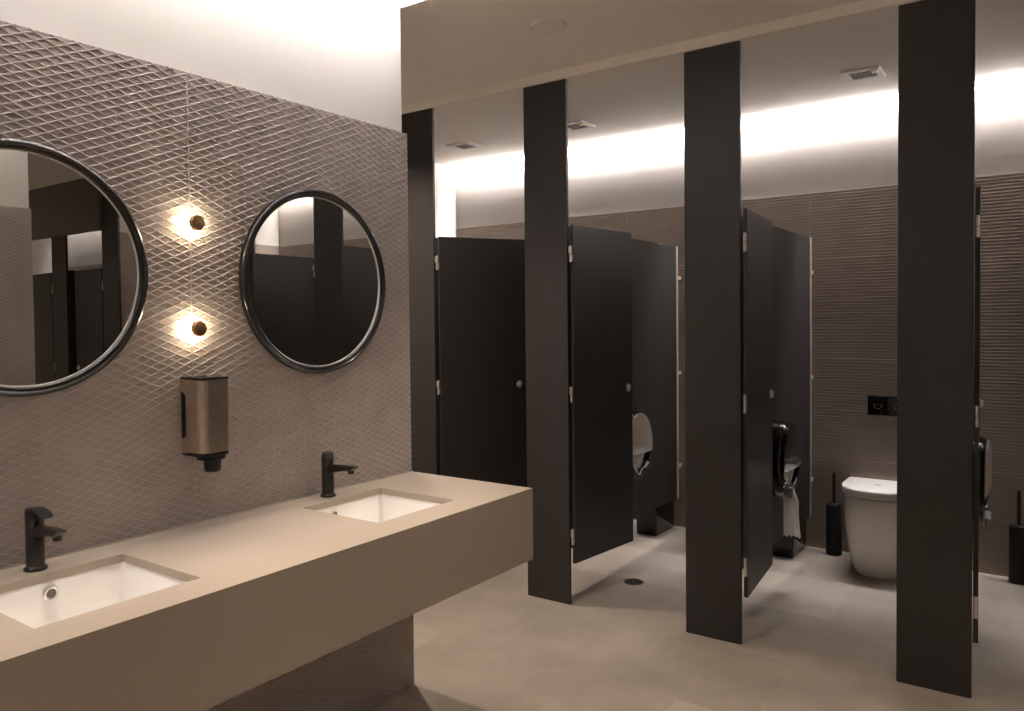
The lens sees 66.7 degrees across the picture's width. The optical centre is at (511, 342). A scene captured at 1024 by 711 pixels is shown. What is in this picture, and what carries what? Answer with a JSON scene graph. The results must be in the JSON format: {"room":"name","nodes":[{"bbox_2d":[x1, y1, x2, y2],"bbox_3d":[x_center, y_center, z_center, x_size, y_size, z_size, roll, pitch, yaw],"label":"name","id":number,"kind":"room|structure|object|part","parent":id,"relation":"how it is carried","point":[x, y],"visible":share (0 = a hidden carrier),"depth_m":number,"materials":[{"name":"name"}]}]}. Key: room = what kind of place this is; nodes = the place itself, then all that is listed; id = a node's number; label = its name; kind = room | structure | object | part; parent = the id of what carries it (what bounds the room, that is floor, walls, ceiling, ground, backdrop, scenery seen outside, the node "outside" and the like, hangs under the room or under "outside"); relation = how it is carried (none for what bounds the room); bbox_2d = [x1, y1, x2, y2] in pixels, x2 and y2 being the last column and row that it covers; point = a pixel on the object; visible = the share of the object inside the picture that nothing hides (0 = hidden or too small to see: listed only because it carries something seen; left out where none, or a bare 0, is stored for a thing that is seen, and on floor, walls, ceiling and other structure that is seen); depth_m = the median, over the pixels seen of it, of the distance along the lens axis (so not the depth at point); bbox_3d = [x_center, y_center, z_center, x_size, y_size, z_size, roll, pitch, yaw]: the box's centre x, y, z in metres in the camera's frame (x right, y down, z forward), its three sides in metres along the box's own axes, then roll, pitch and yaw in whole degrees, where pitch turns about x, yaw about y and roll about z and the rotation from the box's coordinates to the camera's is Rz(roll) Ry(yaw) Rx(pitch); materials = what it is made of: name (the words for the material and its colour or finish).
{"room":"public restroom","nodes":[
{"label":"public restroom","id":0,"kind":"room"},
{"bbox_2d":[0,0,681,710],"bbox_3d":[-1.403,-0.137,3.721,2.218,3.100,6.072,1,2,35],"label":"wall","id":1,"kind":"structure","parent":0,"point":[103,453],"depth_m":2.50,"materials":[{"name":"tile"}]},
{"bbox_2d":[0,138,147,396],"bbox_3d":[-1.247,-0.188,1.989,0.027,0.654,0.654,1,2,35],"label":"round mirror","id":2,"kind":"object","parent":1,"relation":"attached to","point":[74,264],"visible":1,"depth_m":2.06,"materials":[{"name":"black mirror"}]},
{"bbox_2d":[185,215,204,230],"bbox_3d":[-0.968,-0.363,2.366,0.050,0.046,0.046,1,2,35],"label":"wall lamp","id":3,"kind":"object","parent":1,"relation":"attached to","point":[195,222],"visible":1,"depth_m":2.35,"materials":[{"name":"brown metal"}]},
{"bbox_2d":[188,321,206,335],"bbox_3d":[-0.965,-0.043,2.375,0.050,0.046,0.046,1,2,35],"label":"wall lamp","id":4,"kind":"object","parent":1,"relation":"attached to","point":[197,328],"visible":1,"depth_m":2.36,"materials":[{"name":"brown metal"}]},
{"bbox_2d":[180,375,229,471],"bbox_3d":[-0.931,0.248,2.374,0.107,0.287,0.108,1,2,35],"label":"soap dispenser","id":5,"kind":"object","parent":1,"relation":"attached to","point":[204,399],"visible":1,"depth_m":2.34,"materials":[{"name":"metal"}]},
{"bbox_2d":[0,471,532,710],"bbox_3d":[-0.730,0.691,2.239,0.596,0.267,1.956,1,2,35],"label":"countertop","id":6,"kind":"structure","parent":1,"relation":"attached to","point":[270,591],"depth_m":2.02,"materials":[{"name":"beige stone"}]},
{"bbox_2d":[23,506,66,572],"bbox_3d":[-1.158,0.494,1.930,0.170,0.159,0.053,1,2,35],"label":"faucet","id":7,"kind":"object","parent":6,"relation":"on","point":[36,532],"visible":1,"depth_m":1.94,"materials":[{"name":"black metal"}]},
{"bbox_3d":[-1.183,0.424,1.945,0.095,0.019,0.039,1,2,35],"label":"lever","id":8,"kind":"part","parent":7,"relation":"part of","materials":[{"name":"black metal"}]},
{"bbox_3d":[-1.143,0.473,1.918,0.131,0.040,0.033,1,2,35],"label":"spout","id":9,"kind":"part","parent":7,"relation":"part of","materials":[{"name":"black metal"}]},
{"bbox_2d":[0,562,185,627],"bbox_3d":[-1.008,0.675,1.838,0.399,0.158,0.419,1,2,35],"label":"undermount sink","id":10,"kind":"object","parent":6,"relation":"in","point":[38,605],"visible":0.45,"depth_m":1.99,"materials":[{"name":"white ceramic"}]},
{"bbox_2d":[320,451,357,497],"bbox_3d":[-0.616,0.467,2.720,0.170,0.159,0.080,1,2,35],"label":"faucet","id":11,"kind":"object","parent":6,"relation":"on","point":[329,468],"visible":1,"depth_m":2.74,"materials":[{"name":"black metal"}]},
{"bbox_3d":[-0.648,0.397,2.736,0.039,0.019,0.094,-1,2,-16],"label":"lever","id":12,"kind":"part","parent":11,"relation":"part of","materials":[{"name":"black metal"}]},
{"bbox_3d":[-0.593,0.446,2.719,0.131,0.040,0.033,1,2,35],"label":"spout","id":13,"kind":"part","parent":11,"relation":"part of","materials":[{"name":"black metal"}]},
{"bbox_2d":[316,494,440,522],"bbox_3d":[-0.448,0.648,2.641,0.399,0.158,0.412,1,2,35],"label":"undermount sink","id":14,"kind":"object","parent":6,"relation":"in","point":[378,508],"visible":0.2,"depth_m":2.83,"materials":[{"name":"white ceramic"}]},
{"bbox_2d":[146,72,409,521],"bbox_3d":[-1.329,0.327,1.908,0.002,2.270,3.168,1,2,35],"label":"trim","id":15,"kind":"structure","parent":1,"relation":"attached to","point":[191,301],"depth_m":2.38,"materials":[{"name":"beige tile"}]},
{"bbox_2d":[238,189,385,373],"bbox_3d":[-0.690,-0.216,2.780,0.027,0.654,0.654,1,2,35],"label":"round mirror","id":16,"kind":"object","parent":1,"relation":"attached to","point":[312,281],"visible":1,"depth_m":2.75,"materials":[{"name":"black mirror"}]},
{"bbox_2d":[405,0,427,6],"bbox_3d":[0.958,-1.520,2.217,3.414,0.300,0.010,1,2,35],"label":"trim","id":17,"kind":"structure","parent":1,"relation":"attached to","point":[408,3],"depth_m":3.18,"materials":[{"name":"paint"}]},
{"bbox_2d":[632,411,652,479],"bbox_3d":[0.738,0.635,4.807,0.126,0.422,0.364,1,2,35],"label":"dispenser","id":18,"kind":"object","parent":1,"relation":"attached to","point":[642,432],"visible":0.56,"depth_m":4.79,"materials":[{"name":"black plastic"}]},
{"bbox_2d":[633,453,649,474],"bbox_3d":[0.749,0.673,4.801,0.122,0.272,0.236,1,2,35],"label":"toilet paper roll","id":19,"kind":"object","parent":18,"relation":"in","point":[638,460],"visible":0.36,"depth_m":4.80,"materials":[{"name":"white paper"}]},
{"bbox_2d":[435,162,455,237],"bbox_3d":[-1.355,-0.188,5.626,0.100,3.100,2.907,1,2,35],"label":"wall","id":20,"kind":"structure","parent":0,"point":[445,175],"depth_m":6.64,"materials":[{"name":"white paint"}]},
{"bbox_2d":[400,0,861,105],"bbox_3d":[1.817,-1.344,0.305,11.200,0.035,4.266,1,2,35],"label":"ceiling","id":21,"kind":"structure","parent":0,"point":[448,47],"depth_m":3.49,"materials":[{"name":"paint"}]},
{"bbox_2d":[531,18,566,33],"bbox_3d":[0.161,-1.388,3.413,0.158,0.013,0.158,1,2,35],"label":"ceiling disc","id":22,"kind":"object","parent":21,"relation":"attached to","point":[545,25],"visible":1,"depth_m":3.40,"materials":[{"name":"paint"}]},
{"bbox_2d":[401,0,920,113],"bbox_3d":[3.067,-1.387,2.077,11.200,0.090,0.068,1,2,35],"label":"ceiling beam","id":23,"kind":"structure","parent":21,"relation":"attached to","point":[864,8],"depth_m":3.67,"materials":[{"name":"paint"}]},
{"bbox_2d":[367,519,1023,710],"bbox_3d":[2.367,1.497,1.121,11.400,0.100,6.275,1,2,35],"label":"floor","id":24,"kind":"structure","parent":0,"point":[819,633],"depth_m":3.56,"materials":[{"name":"beige stone"}]},
{"bbox_2d":[402,108,438,474],"bbox_3d":[-0.559,0.002,4.673,0.270,2.755,0.023,1,2,35],"label":"pilaster","id":25,"kind":"object","parent":24,"relation":"on","point":[418,126],"visible":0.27,"depth_m":4.63,"materials":[{"name":"grey laminate"}]},
{"bbox_2d":[435,237,526,486],"bbox_3d":[-0.181,0.263,4.707,0.580,1.783,0.056,-1,2,-23],"label":"door","id":26,"kind":"structure","parent":25,"relation":"attached to","point":[482,382],"depth_m":4.69,"materials":[{"name":"grey laminate"}]},
{"bbox_3d":[0.052,0.256,4.783,0.046,0.046,0.016,-1,2,-23],"label":"lock knob","id":27,"kind":"part","parent":26,"relation":"part of","materials":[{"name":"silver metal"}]},
{"bbox_2d":[523,79,571,605],"bbox_3d":[0.188,0.009,4.147,0.270,2.755,0.023,1,2,35],"label":"pilaster","id":28,"kind":"object","parent":24,"relation":"on","point":[545,105],"visible":1,"depth_m":4.13,"materials":[{"name":"grey laminate"}]},
{"bbox_2d":[569,224,632,563],"bbox_3d":[0.494,0.268,4.279,0.056,1.783,0.580,1,2,42],"label":"door","id":29,"kind":"structure","parent":28,"relation":"attached to","point":[600,259],"depth_m":4.25,"materials":[{"name":"grey laminate"}]},
{"bbox_3d":[0.671,0.258,4.448,0.016,0.046,0.046,1,2,42],"label":"lock knob","id":30,"kind":"part","parent":29,"relation":"part of","materials":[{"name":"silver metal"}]},
{"bbox_2d":[624,578,643,584],"bbox_3d":[0.699,1.371,4.457,0.112,0.004,0.112,1,2,35],"label":"floor drain","id":31,"kind":"object","parent":24,"relation":"on","point":[632,581],"visible":1,"depth_m":4.45,"materials":[{"name":"grey metal"}]},
{"bbox_2d":[637,500,673,535],"bbox_3d":[1.025,1.107,5.552,0.164,0.466,0.334,1,2,35],"label":"waste bin","id":32,"kind":"object","parent":24,"relation":"on","point":[659,520],"visible":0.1,"depth_m":5.44,"materials":[{"name":"black plastic"}]},
{"bbox_2d":[684,40,742,645],"bbox_3d":[0.935,0.015,3.620,0.270,2.755,0.023,1,2,35],"label":"pilaster","id":33,"kind":"object","parent":24,"relation":"on","point":[712,75],"visible":1,"depth_m":3.61,"materials":[{"name":"grey laminate"}]},
{"bbox_2d":[743,208,773,597],"bbox_3d":[1.196,0.275,3.784,0.056,1.783,0.580,0,2,30],"label":"door","id":34,"kind":"structure","parent":33,"relation":"attached to","point":[757,229],"depth_m":3.73,"materials":[{"name":"grey laminate"}]},
{"bbox_2d":[773,519,805,558],"bbox_3d":[1.780,1.114,5.019,0.164,0.466,0.334,1,2,35],"label":"waste bin","id":35,"kind":"object","parent":24,"relation":"on","point":[788,546],"visible":0.16,"depth_m":4.90,"materials":[{"name":"black plastic"}]},
{"bbox_2d":[826,472,841,555],"bbox_3d":[2.049,1.085,4.945,0.095,0.523,0.095,1,2,35],"label":"toilet brush","id":36,"kind":"object","parent":24,"relation":"on","point":[833,509],"visible":1,"depth_m":4.91,"materials":[{"name":"black plastic"}]},
{"bbox_3d":[2.048,1.027,4.944,0.079,0.029,0.079,1,2,35],"label":"lid","id":37,"kind":"part","parent":36,"relation":"part of","materials":[{"name":"black plastic"}]},
{"bbox_3d":[2.047,0.921,4.941,0.021,0.195,0.021,1,2,35],"label":"handle","id":38,"kind":"part","parent":36,"relation":"part of","materials":[{"name":"black metal"}]},
{"bbox_2d":[842,477,896,578],"bbox_3d":[2.188,1.093,4.615,0.402,0.522,0.538,1,2,35],"label":"toilet","id":39,"kind":"object","parent":24,"relation":"on","point":[870,505],"visible":0.66,"depth_m":4.44,"materials":[{"name":"white ceramic"}]},
{"bbox_3d":[2.139,0.857,4.543,0.398,0.042,0.378,1,2,35],"label":"lid","id":40,"kind":"part","parent":39,"relation":"part of","materials":[{"name":"white plastic"}]},
{"bbox_3d":[2.145,0.884,4.552,0.368,0.011,0.349,1,2,35],"label":"seat","id":41,"kind":"part","parent":39,"relation":"part of","materials":[{"name":"white plastic"}]},
{"bbox_2d":[896,0,975,699],"bbox_3d":[1.682,0.022,3.094,0.270,2.755,0.023,1,2,35],"label":"pilaster","id":42,"kind":"object","parent":24,"relation":"on","point":[937,38],"visible":1,"depth_m":3.08,"materials":[{"name":"grey laminate"}]},
{"bbox_2d":[973,186,982,642],"bbox_3d":[1.944,0.281,3.257,0.056,1.783,0.580,0,2,31],"label":"door","id":43,"kind":"structure","parent":42,"relation":"attached to","point":[977,402],"depth_m":3.03,"materials":[{"name":"grey laminate"}]},
{"bbox_2d":[1009,490,1023,584],"bbox_3d":[2.855,1.092,4.377,0.095,0.523,0.095,1,2,35],"label":"toilet brush","id":44,"kind":"object","parent":24,"relation":"on","point":[1016,531],"visible":1,"depth_m":4.35,"materials":[{"name":"black plastic"}]},
{"bbox_3d":[2.854,1.034,4.376,0.079,0.029,0.079,1,2,35],"label":"lid","id":45,"kind":"part","parent":44,"relation":"part of","materials":[{"name":"black plastic"}]},
{"bbox_3d":[2.853,0.928,4.373,0.021,0.195,0.021,1,2,35],"label":"handle","id":46,"kind":"part","parent":44,"relation":"part of","materials":[{"name":"black metal"}]},
{"bbox_2d":[434,0,1023,165],"bbox_3d":[3.546,-1.468,2.757,11.200,0.025,1.739,1,2,35],"label":"ceiling","id":47,"kind":"structure","parent":0,"point":[800,70],"depth_m":4.47,"materials":[{"name":"paint"}]},
{"bbox_2d":[446,141,482,149],"bbox_3d":[-0.358,-1.497,5.921,0.200,0.010,0.200,1,2,35],"label":"ceiling vent","id":48,"kind":"object","parent":47,"relation":"in","point":[466,145],"visible":1,"depth_m":5.89,"materials":[{"name":"white plastic"}]},
{"bbox_2d":[568,120,595,130],"bbox_3d":[0.439,-1.486,5.344,0.200,0.016,0.200,1,2,35],"label":"ceiling vent","id":49,"kind":"object","parent":47,"relation":"in","point":[580,124],"visible":0.91,"depth_m":5.32,"materials":[{"name":"white plastic"}]},
{"bbox_2d":[840,65,885,81],"bbox_3d":[1.931,-1.472,4.274,0.200,0.016,0.200,1,2,35],"label":"ceiling vent","id":50,"kind":"object","parent":47,"relation":"in","point":[876,71],"visible":1,"depth_m":4.26,"materials":[{"name":"white plastic"}]},
{"bbox_2d":[456,74,1023,576],"bbox_3d":[4.137,-0.189,3.612,11.400,3.100,0.132,1,2,35],"label":"wall","id":51,"kind":"structure","parent":0,"point":[854,299],"depth_m":4.95,"materials":[{"name":"tile"}]},
{"bbox_2d":[436,238,440,474],"bbox_3d":[-0.042,0.231,5.410,0.025,1.796,1.766,1,2,35],"label":"wall","id":52,"kind":"structure","parent":51,"relation":"attached to","point":[437,290],"depth_m":4.81,"materials":[{"name":"grey laminate"}]},
{"bbox_2d":[455,80,1023,170],"bbox_3d":[2.222,-1.465,4.818,6.600,0.014,0.058,1,2,35],"label":"light strip","id":53,"kind":"object","parent":51,"relation":"attached to","point":[1022,81],"visible":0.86,"depth_m":5.14,"materials":[{"name":"white plastic"}]},
{"bbox_2d":[456,172,1023,228],"bbox_3d":[2.241,-0.968,4.861,6.650,0.004,0.032,1,2,35],"label":"trim","id":54,"kind":"structure","parent":51,"relation":"attached to","point":[1016,172],"depth_m":5.17,"materials":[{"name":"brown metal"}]},
{"bbox_2d":[741,216,812,568],"bbox_3d":[1.452,0.244,4.357,0.025,1.796,1.766,1,2,35],"label":"wall","id":55,"kind":"structure","parent":51,"relation":"attached to","point":[792,271],"depth_m":4.68,"materials":[{"name":"black laminate"}]},
{"bbox_2d":[772,420,801,498],"bbox_3d":[1.485,0.642,4.281,0.126,0.422,0.364,1,2,35],"label":"dispenser","id":56,"kind":"object","parent":55,"relation":"attached to","point":[786,439],"visible":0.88,"depth_m":4.18,"materials":[{"name":"black plastic"}]},
{"bbox_2d":[782,469,800,538],"bbox_3d":[1.508,0.808,4.271,0.146,0.529,0.236,1,2,35],"label":"toilet paper roll","id":57,"kind":"object","parent":56,"relation":"hanging from","point":[790,506],"visible":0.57,"depth_m":4.28,"materials":[{"name":"white paper"}]},
{"bbox_2d":[678,247,1023,474],"bbox_3d":[2.245,0.190,4.880,6.650,2.312,0.002,1,2,35],"label":"trim","id":58,"kind":"structure","parent":51,"relation":"attached to","point":[1022,247],"depth_m":4.85,"materials":[{"name":"beige tile"}]},
{"bbox_2d":[867,396,896,415],"bbox_3d":[2.333,0.394,4.812,0.244,0.120,0.012,1,2,35],"label":"flush plate","id":59,"kind":"object","parent":51,"relation":"attached to","point":[877,405],"visible":0.59,"depth_m":4.83,"materials":[{"name":"black plastic"}]},
{"bbox_2d":[973,225,974,436],"bbox_3d":[2.200,0.251,3.831,0.025,1.796,1.766,1,2,35],"label":"wall","id":60,"kind":"structure","parent":51,"relation":"attached to","point":[974,225],"depth_m":4.42,"materials":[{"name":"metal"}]},
{"bbox_2d":[973,437,991,525],"bbox_3d":[2.221,0.664,3.739,0.126,0.422,0.364,1,2,35],"label":"dispenser","id":61,"kind":"object","parent":60,"relation":"attached to","point":[985,459],"visible":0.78,"depth_m":3.61,"materials":[{"name":"black plastic"}]},
{"bbox_2d":[986,511,990,519],"bbox_3d":[2.232,0.703,3.732,0.122,0.273,0.236,1,2,35],"label":"toilet paper roll","id":62,"kind":"object","parent":61,"relation":"in","point":[988,513],"visible":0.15,"depth_m":3.68,"materials":[{"name":"white paper"}]}
]}

